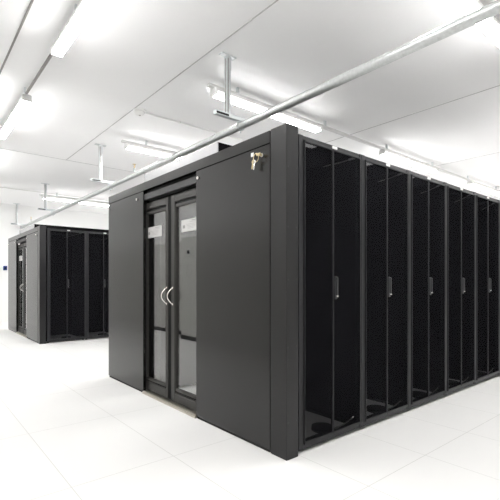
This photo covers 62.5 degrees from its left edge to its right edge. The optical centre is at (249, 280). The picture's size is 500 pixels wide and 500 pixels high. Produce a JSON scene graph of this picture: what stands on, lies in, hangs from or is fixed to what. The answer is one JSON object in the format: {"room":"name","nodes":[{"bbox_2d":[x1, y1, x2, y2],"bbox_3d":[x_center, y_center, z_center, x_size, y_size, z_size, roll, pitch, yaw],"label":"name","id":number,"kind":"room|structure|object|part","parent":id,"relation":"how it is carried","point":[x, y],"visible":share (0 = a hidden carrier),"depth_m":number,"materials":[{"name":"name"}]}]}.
{"room":"server room","nodes":[
{"label":"server room","id":0,"kind":"room"},
{"bbox_2d":[0,203,108,322],"bbox_3d":[-3.375,-0.485,14.467,15.300,3.350,0.150,0,0,-40],"label":"wall","id":1,"kind":"structure","parent":0,"point":[68,218],"depth_m":11.76,"materials":[{"name":"white paint"}]},
{"bbox_2d":[0,0,499,213],"bbox_3d":[1.947,-2.235,8.091,15.300,0.150,16.860,0,0,-40],"label":"ceiling","id":2,"kind":"structure","parent":0,"point":[125,51],"depth_m":4.44,"materials":[{"name":"white paint"}]},
{"bbox_2d":[0,0,33,73],"bbox_3d":[-2.610,-2.154,4.288,0.014,0.012,16.460,0,0,-40],"label":"trim","id":3,"kind":"structure","parent":2,"relation":"attached to","point":[31,1],"depth_m":3.58,"materials":[{"name":"grey metal"}]},
{"bbox_2d":[11,203,24,228],"bbox_3d":[-6.474,-1.808,11.509,0.370,0.703,0.060,0,0,-40],"label":"hanger","id":4,"kind":"object","parent":2,"relation":"attached to","point":[16,223],"visible":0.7,"depth_m":11.46,"materials":[{"name":"metal"}]},
{"bbox_2d":[38,183,54,214],"bbox_3d":[-4.513,-1.808,9.159,0.370,0.703,0.060,0,0,-40],"label":"hanger","id":5,"kind":"object","parent":2,"relation":"attached to","point":[45,184],"visible":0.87,"depth_m":9.12,"materials":[{"name":"metal"}]},
{"bbox_2d":[24,4,76,93],"bbox_3d":[-2.424,-2.108,4.495,0.018,0.104,16.340,0,0,-40],"label":"rail","id":6,"kind":"object","parent":2,"relation":"attached to","point":[49,57],"visible":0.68,"depth_m":4.08,"materials":[{"name":"grey metal"}]},
{"bbox_2d":[0,93,31,139],"bbox_3d":[-2.962,-2.017,5.139,0.102,0.077,1.600,0,0,-40],"label":"ceiling light","id":7,"kind":"object","parent":6,"relation":"attached to","point":[24,101],"visible":1,"depth_m":4.93,"materials":[{"name":"white plastic"}]},
{"bbox_3d":[-2.424,-2.071,4.495,0.018,0.029,16.340,0,0,-40],"label":"rail","id":8,"kind":"part","parent":6,"relation":"part of","materials":[{"name":"grey metal"}]},
{"bbox_2d":[50,0,100,57],"bbox_3d":[-1.200,-2.017,3.028,0.102,0.077,1.600,0,0,-40],"label":"ceiling light","id":9,"kind":"object","parent":6,"relation":"attached to","point":[83,11],"visible":1,"depth_m":3.22,"materials":[{"name":"white plastic"}]},
{"bbox_2d":[0,187,108,200],"bbox_3d":[-1.738,-2.159,12.818,14.500,0.003,0.080,0,0,-40],"label":"trim","id":10,"kind":"structure","parent":2,"relation":"attached to","point":[0,187],"depth_m":10.16,"materials":[{"name":"white metal"}]},
{"bbox_2d":[42,195,76,201],"bbox_3d":[-4.643,-2.017,9.933,0.756,0.077,0.452,0,0,-40],"label":"ceiling light","id":11,"kind":"object","parent":2,"relation":"attached to","point":[72,200],"depth_m":10.13,"materials":[{"name":"white plastic"}]},
{"bbox_2d":[0,148,131,171],"bbox_3d":[0.318,-2.159,10.354,14.500,0.003,0.016,0,0,-40],"label":"trim","id":12,"kind":"structure","parent":2,"relation":"attached to","point":[0,148],"depth_m":7.29,"materials":[{"name":"grey"}]},
{"bbox_2d":[39,193,108,202],"bbox_3d":[-0.585,-2.108,13.598,11.630,0.104,0.044,0,0,-40],"label":"rail","id":13,"kind":"object","parent":2,"relation":"attached to","point":[56,193],"visible":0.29,"depth_m":10.28,"materials":[{"name":"white metal"}]},
{"bbox_2d":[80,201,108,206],"bbox_3d":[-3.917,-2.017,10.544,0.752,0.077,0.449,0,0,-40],"label":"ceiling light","id":14,"kind":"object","parent":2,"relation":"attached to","point":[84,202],"depth_m":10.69,"materials":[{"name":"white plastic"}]},
{"bbox_2d":[90,144,112,190],"bbox_3d":[-2.348,-1.808,6.564,0.370,0.703,0.060,0,0,-40],"label":"hanger","id":15,"kind":"object","parent":2,"relation":"attached to","point":[99,180],"visible":0.83,"depth_m":6.52,"materials":[{"name":"metal"}]},
{"bbox_2d":[133,108,145,115],"bbox_3d":[-1.394,-2.126,5.211,0.160,0.068,0.160,0,0,-40],"label":"smoke detector","id":16,"kind":"object","parent":2,"relation":"attached to","point":[138,111],"visible":1,"depth_m":5.17,"materials":[{"name":"white plastic"}]},
{"bbox_2d":[121,140,187,155],"bbox_3d":[2.561,-2.108,9.828,11.630,0.104,0.044,0,0,-40],"label":"rail","id":17,"kind":"object","parent":2,"relation":"attached to","point":[122,141],"visible":0.27,"depth_m":6.34,"materials":[{"name":"white metal"}]},
{"bbox_2d":[124,143,184,159],"bbox_3d":[-1.197,-2.017,6.691,1.720,0.077,0.116,0,0,-40],"label":"ceiling light","id":18,"kind":"object","parent":17,"relation":"attached to","point":[129,146],"visible":0.47,"depth_m":6.33,"materials":[{"name":"white plastic"}]},
{"bbox_2d":[66,0,277,159],"bbox_3d":[0.251,-2.159,3.120,0.012,0.003,11.000,0,0,-40],"label":"trim","id":19,"kind":"structure","parent":2,"relation":"attached to","point":[276,0],"depth_m":4.11,"materials":[{"name":"grey metal"}]},
{"bbox_2d":[145,112,244,140],"bbox_3d":[1.570,-2.147,7.685,7.598,0.026,0.032,0,0,-40],"label":"conduit","id":20,"kind":"object","parent":2,"relation":"attached to","point":[178,122],"visible":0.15,"depth_m":5.63,"materials":[{"name":"white metal"}]},
{"bbox_2d":[210,87,223,100],"bbox_3d":[-0.325,-2.017,4.361,0.250,0.077,0.211,0,0,-40],"label":"ceiling light","id":21,"kind":"object","parent":2,"relation":"attached to","point":[218,93],"depth_m":4.40,"materials":[{"name":"white plastic"}]},
{"bbox_2d":[213,52,245,132],"bbox_3d":[-0.188,-1.808,3.977,0.370,0.703,0.060,0,0,-40],"label":"hanger","id":22,"kind":"object","parent":2,"relation":"attached to","point":[226,113],"visible":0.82,"depth_m":3.94,"materials":[{"name":"metal"}]},
{"bbox_3d":[-0.215,-2.090,3.955,0.170,0.140,0.060,0,0,-40],"label":"ceiling plate","id":23,"kind":"part","parent":22,"relation":"part of","materials":[{"name":"metal"}]},
{"bbox_2d":[20,0,499,228],"bbox_3d":[-1.242,-1.525,5.435,0.072,0.072,16.430,0,0,-40],"label":"pipe","id":24,"kind":"object","parent":22,"relation":"hanging from","point":[492,9],"visible":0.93,"depth_m":3.14,"materials":[{"name":"metal"}]},
{"bbox_2d":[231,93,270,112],"bbox_3d":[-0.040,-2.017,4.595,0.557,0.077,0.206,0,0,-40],"label":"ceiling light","id":25,"kind":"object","parent":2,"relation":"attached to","point":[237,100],"depth_m":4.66,"materials":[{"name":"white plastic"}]},
{"bbox_2d":[271,112,321,132],"bbox_3d":[0.636,-2.017,5.160,0.844,0.077,0.206,0,0,-40],"label":"ceiling light","id":26,"kind":"object","parent":2,"relation":"attached to","point":[285,117],"depth_m":5.18,"materials":[{"name":"white plastic"}]},
{"bbox_2d":[207,82,499,190],"bbox_3d":[4.022,-2.108,8.078,11.630,0.104,0.044,0,0,-40],"label":"rail","id":27,"kind":"object","parent":2,"relation":"attached to","point":[209,85],"visible":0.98,"depth_m":5.90,"materials":[{"name":"white metal"}]},
{"bbox_2d":[379,149,437,172],"bbox_3d":[2.721,-2.017,6.992,1.720,0.077,0.116,0,0,-40],"label":"ceiling light","id":28,"kind":"object","parent":27,"relation":"attached to","point":[383,152],"visible":1,"depth_m":6.87,"materials":[{"name":"white plastic"}]},
{"bbox_2d":[467,181,499,195],"bbox_3d":[5.178,-2.017,9.042,1.720,0.077,0.116,0,0,-40],"label":"ceiling light","id":29,"kind":"object","parent":27,"relation":"attached to","point":[469,183],"visible":1,"depth_m":8.88,"materials":[{"name":"white plastic"}]},
{"bbox_2d":[326,85,499,142],"bbox_3d":[2.429,-2.159,4.938,0.012,0.003,11.000,0,0,-40],"label":"trim","id":30,"kind":"structure","parent":2,"relation":"attached to","point":[498,85],"depth_m":5.21,"materials":[{"name":"grey"}]},
{"bbox_2d":[450,0,483,14],"bbox_3d":[1.549,-2.017,2.935,0.245,0.077,0.128,0,0,-40],"label":"ceiling light","id":31,"kind":"object","parent":2,"relation":"attached to","point":[466,6],"depth_m":2.97,"materials":[{"name":"white plastic"}]},
{"bbox_2d":[476,16,499,47],"bbox_3d":[1.968,-2.017,3.285,0.487,0.077,0.128,0,0,-40],"label":"ceiling light","id":32,"kind":"object","parent":2,"relation":"attached to","point":[490,28],"depth_m":3.25,"materials":[{"name":"white plastic"}]},
{"bbox_2d":[0,324,499,499],"bbox_3d":[1.947,1.250,8.091,15.300,0.120,16.860,0,0,-40],"label":"floor","id":33,"kind":"structure","parent":0,"point":[70,430],"depth_m":2.93,"materials":[{"name":"tile"}]},
{"bbox_2d":[8,239,17,332],"bbox_3d":[-5.635,0.120,9.783,0.053,2.140,0.970,0,0,-40],"label":"end panel","id":34,"kind":"object","parent":33,"relation":"on","point":[12,246],"visible":0.99,"depth_m":9.64,"materials":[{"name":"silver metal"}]},
{"bbox_2d":[16,237,26,337],"bbox_3d":[-4.961,0.117,9.036,0.131,2.146,1.190,0,0,-40],"label":"door","id":35,"kind":"structure","parent":33,"relation":"on","point":[22,241],"depth_m":9.10,"materials":[{"name":"grey metal"}]},
{"bbox_3d":[-5.162,0.159,9.296,0.028,1.786,0.433,0,0,-40],"label":"frame","id":36,"kind":"part","parent":35,"relation":"part of","materials":[{"name":"grey metal"}]},
{"bbox_3d":[-5.162,0.166,9.296,0.040,1.988,0.533,0,0,-40],"label":"door","id":37,"kind":"part","parent":35,"relation":"part of","materials":[{"name":"grey metal"}]},
{"bbox_3d":[-4.760,0.166,8.815,0.040,1.988,0.593,0,0,-40],"label":"door","id":38,"kind":"part","parent":35,"relation":"part of","materials":[{"name":"grey metal"}]},
{"bbox_3d":[-4.761,0.159,8.814,0.028,1.786,0.441,0,0,-40],"label":"frame","id":39,"kind":"part","parent":35,"relation":"part of","materials":[{"name":"grey metal"}]},
{"bbox_2d":[26,231,37,342],"bbox_3d":[-4.355,0.120,8.250,0.053,2.140,0.943,0,0,-40],"label":"end panel","id":40,"kind":"object","parent":33,"relation":"on","point":[31,239],"visible":0.86,"depth_m":8.19,"materials":[{"name":"silver metal"}]},
{"bbox_2d":[8,227,37,241],"bbox_3d":[-4.966,-0.999,9.050,0.115,0.086,2.953,0,0,-40],"label":"header beam","id":41,"kind":"structure","parent":40,"relation":"on","point":[24,234],"depth_m":8.82,"materials":[{"name":"grey metal"}]},
{"bbox_2d":[19,224,108,233],"bbox_3d":[-3.276,-1.113,10.447,4.300,0.138,1.400,0,0,-40],"label":"aisle roof","id":42,"kind":"structure","parent":41,"relation":"on","point":[33,225],"depth_m":9.04,"materials":[{"name":"black metal"}]},
{"bbox_3d":[-4.922,-1.113,9.073,0.012,0.138,1.400,0,0,-40],"label":"panel","id":43,"kind":"part","parent":42,"relation":"part of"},
{"bbox_2d":[38,226,45,343],"bbox_3d":[-3.966,0.072,7.850,0.112,2.236,0.158,0,0,-40],"label":"post","id":44,"kind":"object","parent":33,"relation":"on","point":[41,229],"visible":1,"depth_m":7.79,"materials":[{"name":"grey metal"}]},
{"bbox_2d":[46,228,85,342],"bbox_3d":[-3.921,0.090,8.481,0.716,2.200,1.104,0,0,-40],"label":"tall cabinet","id":45,"kind":"object","parent":33,"relation":"on","point":[65,249],"visible":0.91,"depth_m":8.05,"materials":[{"name":"black metal"}]},
{"bbox_3d":[-3.460,0.079,8.193,0.336,2.110,0.018,0,0,-40],"label":"door","id":46,"kind":"part","parent":45,"relation":"part of","materials":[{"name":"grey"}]},
{"bbox_2d":[85,231,108,339],"bbox_3d":[-3.369,0.090,8.943,0.716,2.200,1.104,0,0,-40],"label":"tall cabinet","id":47,"kind":"object","parent":33,"relation":"on","point":[97,243],"visible":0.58,"depth_m":8.46,"materials":[{"name":"black metal"}]},
{"bbox_3d":[-3.157,0.079,8.446,0.308,2.110,0.018,0,0,-40],"label":"door","id":48,"kind":"part","parent":47,"relation":"part of","materials":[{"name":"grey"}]},
{"bbox_2d":[108,192,145,391],"bbox_3d":[-1.434,0.120,4.749,0.053,2.140,0.970,0,0,-40],"label":"end panel","id":49,"kind":"object","parent":33,"relation":"on","point":[127,216],"visible":1,"depth_m":4.66,"materials":[{"name":"black metal"}]},
{"bbox_2d":[142,173,196,417],"bbox_3d":[-0.760,0.117,4.003,0.131,2.146,1.190,0,0,-40],"label":"door","id":50,"kind":"structure","parent":33,"relation":"on","point":[169,197],"depth_m":4.02,"materials":[{"name":"grey metal"}]},
{"bbox_3d":[-0.962,0.159,4.262,0.028,1.786,0.433,0,0,-40],"label":"frame","id":51,"kind":"part","parent":50,"relation":"part of","materials":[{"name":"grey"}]},
{"bbox_3d":[-0.961,0.166,4.263,0.040,1.988,0.533,0,0,-40],"label":"door","id":52,"kind":"part","parent":50,"relation":"part of","materials":[{"name":"grey metal"}]},
{"bbox_2d":[146,201,195,386],"bbox_3d":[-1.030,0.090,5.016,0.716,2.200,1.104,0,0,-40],"label":"glass panel","id":53,"kind":"object","parent":50,"relation":"attached to","point":[187,240],"visible":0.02,"depth_m":4.54,"materials":[{"name":"grey"}]},
{"bbox_3d":[-0.559,0.166,3.782,0.040,1.988,0.593,0,0,-40],"label":"door","id":54,"kind":"part","parent":50,"relation":"part of","materials":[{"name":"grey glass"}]},
{"bbox_3d":[-0.560,0.159,3.781,0.028,1.786,0.441,0,0,-40],"label":"frame","id":55,"kind":"part","parent":50,"relation":"part of","materials":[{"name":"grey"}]},
{"bbox_2d":[196,144,270,451],"bbox_3d":[-0.154,0.120,3.217,0.053,2.140,0.943,0,0,-40],"label":"end panel","id":56,"kind":"object","parent":33,"relation":"on","point":[233,199],"visible":0.88,"depth_m":3.14,"materials":[{"name":"black metal"}]},
{"bbox_2d":[109,131,270,203],"bbox_3d":[-0.765,-0.999,4.016,0.115,0.086,2.953,0,0,-40],"label":"header beam","id":57,"kind":"structure","parent":56,"relation":"on","point":[263,139],"depth_m":3.55,"materials":[{"name":"black metal"}]},
{"bbox_2d":[144,142,230,181],"bbox_3d":[0.925,-1.113,5.414,4.300,0.138,1.400,0,0,-40],"label":"aisle roof","id":58,"kind":"structure","parent":57,"relation":"on","point":[216,147],"depth_m":3.87,"materials":[{"name":"black"}]},
{"bbox_2d":[251,153,261,169],"bbox_3d":[0.047,-0.847,2.908,0.032,0.125,0.095,0,0,-40],"label":"bunch","id":59,"kind":"object","parent":56,"relation":"hanging from","point":[252,154],"visible":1,"depth_m":2.91,"materials":[{"name":"gold metal"}]},
{"bbox_2d":[271,123,297,460],"bbox_3d":[0.235,0.072,2.816,0.112,2.236,0.158,0,0,-40],"label":"post","id":60,"kind":"object","parent":33,"relation":"on","point":[284,138],"visible":1,"depth_m":2.76,"materials":[{"name":"grey metal"}]},
{"bbox_2d":[298,134,360,450],"bbox_3d":[0.280,0.090,3.448,0.716,2.200,1.104,0,0,-40],"label":"tall cabinet","id":61,"kind":"object","parent":33,"relation":"on","point":[329,176],"visible":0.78,"depth_m":3.02,"materials":[{"name":"black metal"}]},
{"bbox_3d":[0.491,0.079,2.951,0.308,2.110,0.018,0,0,-40],"label":"door","id":62,"kind":"part","parent":61,"relation":"part of","materials":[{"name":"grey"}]},
{"bbox_3d":[0.640,0.050,3.049,0.026,0.170,0.026,0,0,-40],"label":"handle","id":63,"kind":"part","parent":61,"relation":"part of","materials":[{"name":"grey metal"}]},
{"bbox_3d":[0.741,0.079,3.160,0.336,2.110,0.018,0,0,-40],"label":"door","id":64,"kind":"part","parent":61,"relation":"part of","materials":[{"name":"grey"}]},
{"bbox_2d":[361,154,407,426],"bbox_3d":[0.832,0.090,3.909,0.716,2.200,1.104,0,0,-40],"label":"tall cabinet","id":65,"kind":"object","parent":33,"relation":"on","point":[384,186],"visible":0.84,"depth_m":3.48,"materials":[{"name":"black metal"}]},
{"bbox_3d":[1.044,0.079,3.413,0.308,2.110,0.018,0,0,-40],"label":"door","id":66,"kind":"part","parent":65,"relation":"part of","materials":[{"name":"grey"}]},
{"bbox_3d":[1.192,0.050,3.510,0.026,0.170,0.026,0,0,-40],"label":"handle","id":67,"kind":"part","parent":65,"relation":"part of","materials":[{"name":"grey metal"}]},
{"bbox_3d":[1.294,0.079,3.621,0.336,2.110,0.018,0,0,-40],"label":"door","id":68,"kind":"part","parent":65,"relation":"part of","materials":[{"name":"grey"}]},
{"bbox_2d":[408,170,444,408],"bbox_3d":[1.385,0.090,4.371,0.716,2.200,1.104,0,0,-40],"label":"tall cabinet","id":69,"kind":"object","parent":33,"relation":"on","point":[426,195],"visible":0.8,"depth_m":3.95,"materials":[{"name":"black metal"}]},
{"bbox_3d":[1.597,0.079,3.874,0.308,2.110,0.018,0,0,-40],"label":"door","id":70,"kind":"part","parent":69,"relation":"part of","materials":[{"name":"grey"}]},
{"bbox_3d":[1.745,0.050,3.972,0.026,0.170,0.026,0,0,-40],"label":"handle","id":71,"kind":"part","parent":69,"relation":"part of","materials":[{"name":"grey metal"}]},
{"bbox_3d":[1.847,0.079,4.083,0.336,2.110,0.018,0,0,-40],"label":"door","id":72,"kind":"part","parent":69,"relation":"part of","materials":[{"name":"grey metal"}]},
{"bbox_2d":[445,182,474,394],"bbox_3d":[1.938,0.090,4.832,0.716,2.200,1.104,0,0,-40],"label":"tall cabinet","id":73,"kind":"object","parent":33,"relation":"on","point":[459,202],"visible":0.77,"depth_m":4.41,"materials":[{"name":"black metal"}]},
{"bbox_3d":[2.150,0.079,4.335,0.308,2.110,0.018,0,0,-40],"label":"door","id":74,"kind":"part","parent":73,"relation":"part of","materials":[{"name":"grey metal"}]},
{"bbox_3d":[2.298,0.050,4.433,0.026,0.170,0.026,0,0,-40],"label":"handle","id":75,"kind":"part","parent":73,"relation":"part of","materials":[{"name":"grey metal"}]},
{"bbox_3d":[2.399,0.079,4.544,0.336,2.110,0.018,0,0,-40],"label":"door","id":76,"kind":"part","parent":73,"relation":"part of","materials":[{"name":"grey metal"}]},
{"bbox_2d":[474,192,498,383],"bbox_3d":[2.491,0.090,5.293,0.716,2.200,1.104,0,0,-40],"label":"tall cabinet","id":77,"kind":"object","parent":33,"relation":"on","point":[486,208],"visible":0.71,"depth_m":4.87,"materials":[{"name":"black metal"}]},
{"bbox_3d":[2.702,0.079,4.797,0.308,2.110,0.018,0,0,-40],"label":"door","id":78,"kind":"part","parent":77,"relation":"part of","materials":[{"name":"grey metal"}]},
{"bbox_3d":[2.851,0.050,4.895,0.026,0.170,0.026,0,0,-40],"label":"handle","id":79,"kind":"part","parent":77,"relation":"part of","materials":[{"name":"grey metal"}]},
{"bbox_3d":[2.952,0.079,5.005,0.336,2.110,0.018,0,0,-40],"label":"door","id":80,"kind":"part","parent":77,"relation":"part of","materials":[{"name":"grey metal"}]},
{"bbox_2d":[499,200,499,373],"bbox_3d":[3.043,0.090,5.755,0.716,2.200,1.104,0,0,-40],"label":"tall cabinet","id":81,"kind":"object","parent":33,"relation":"on","point":[499,200],"visible":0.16,"depth_m":5.14,"materials":[{"name":"black metal"}]}
]}

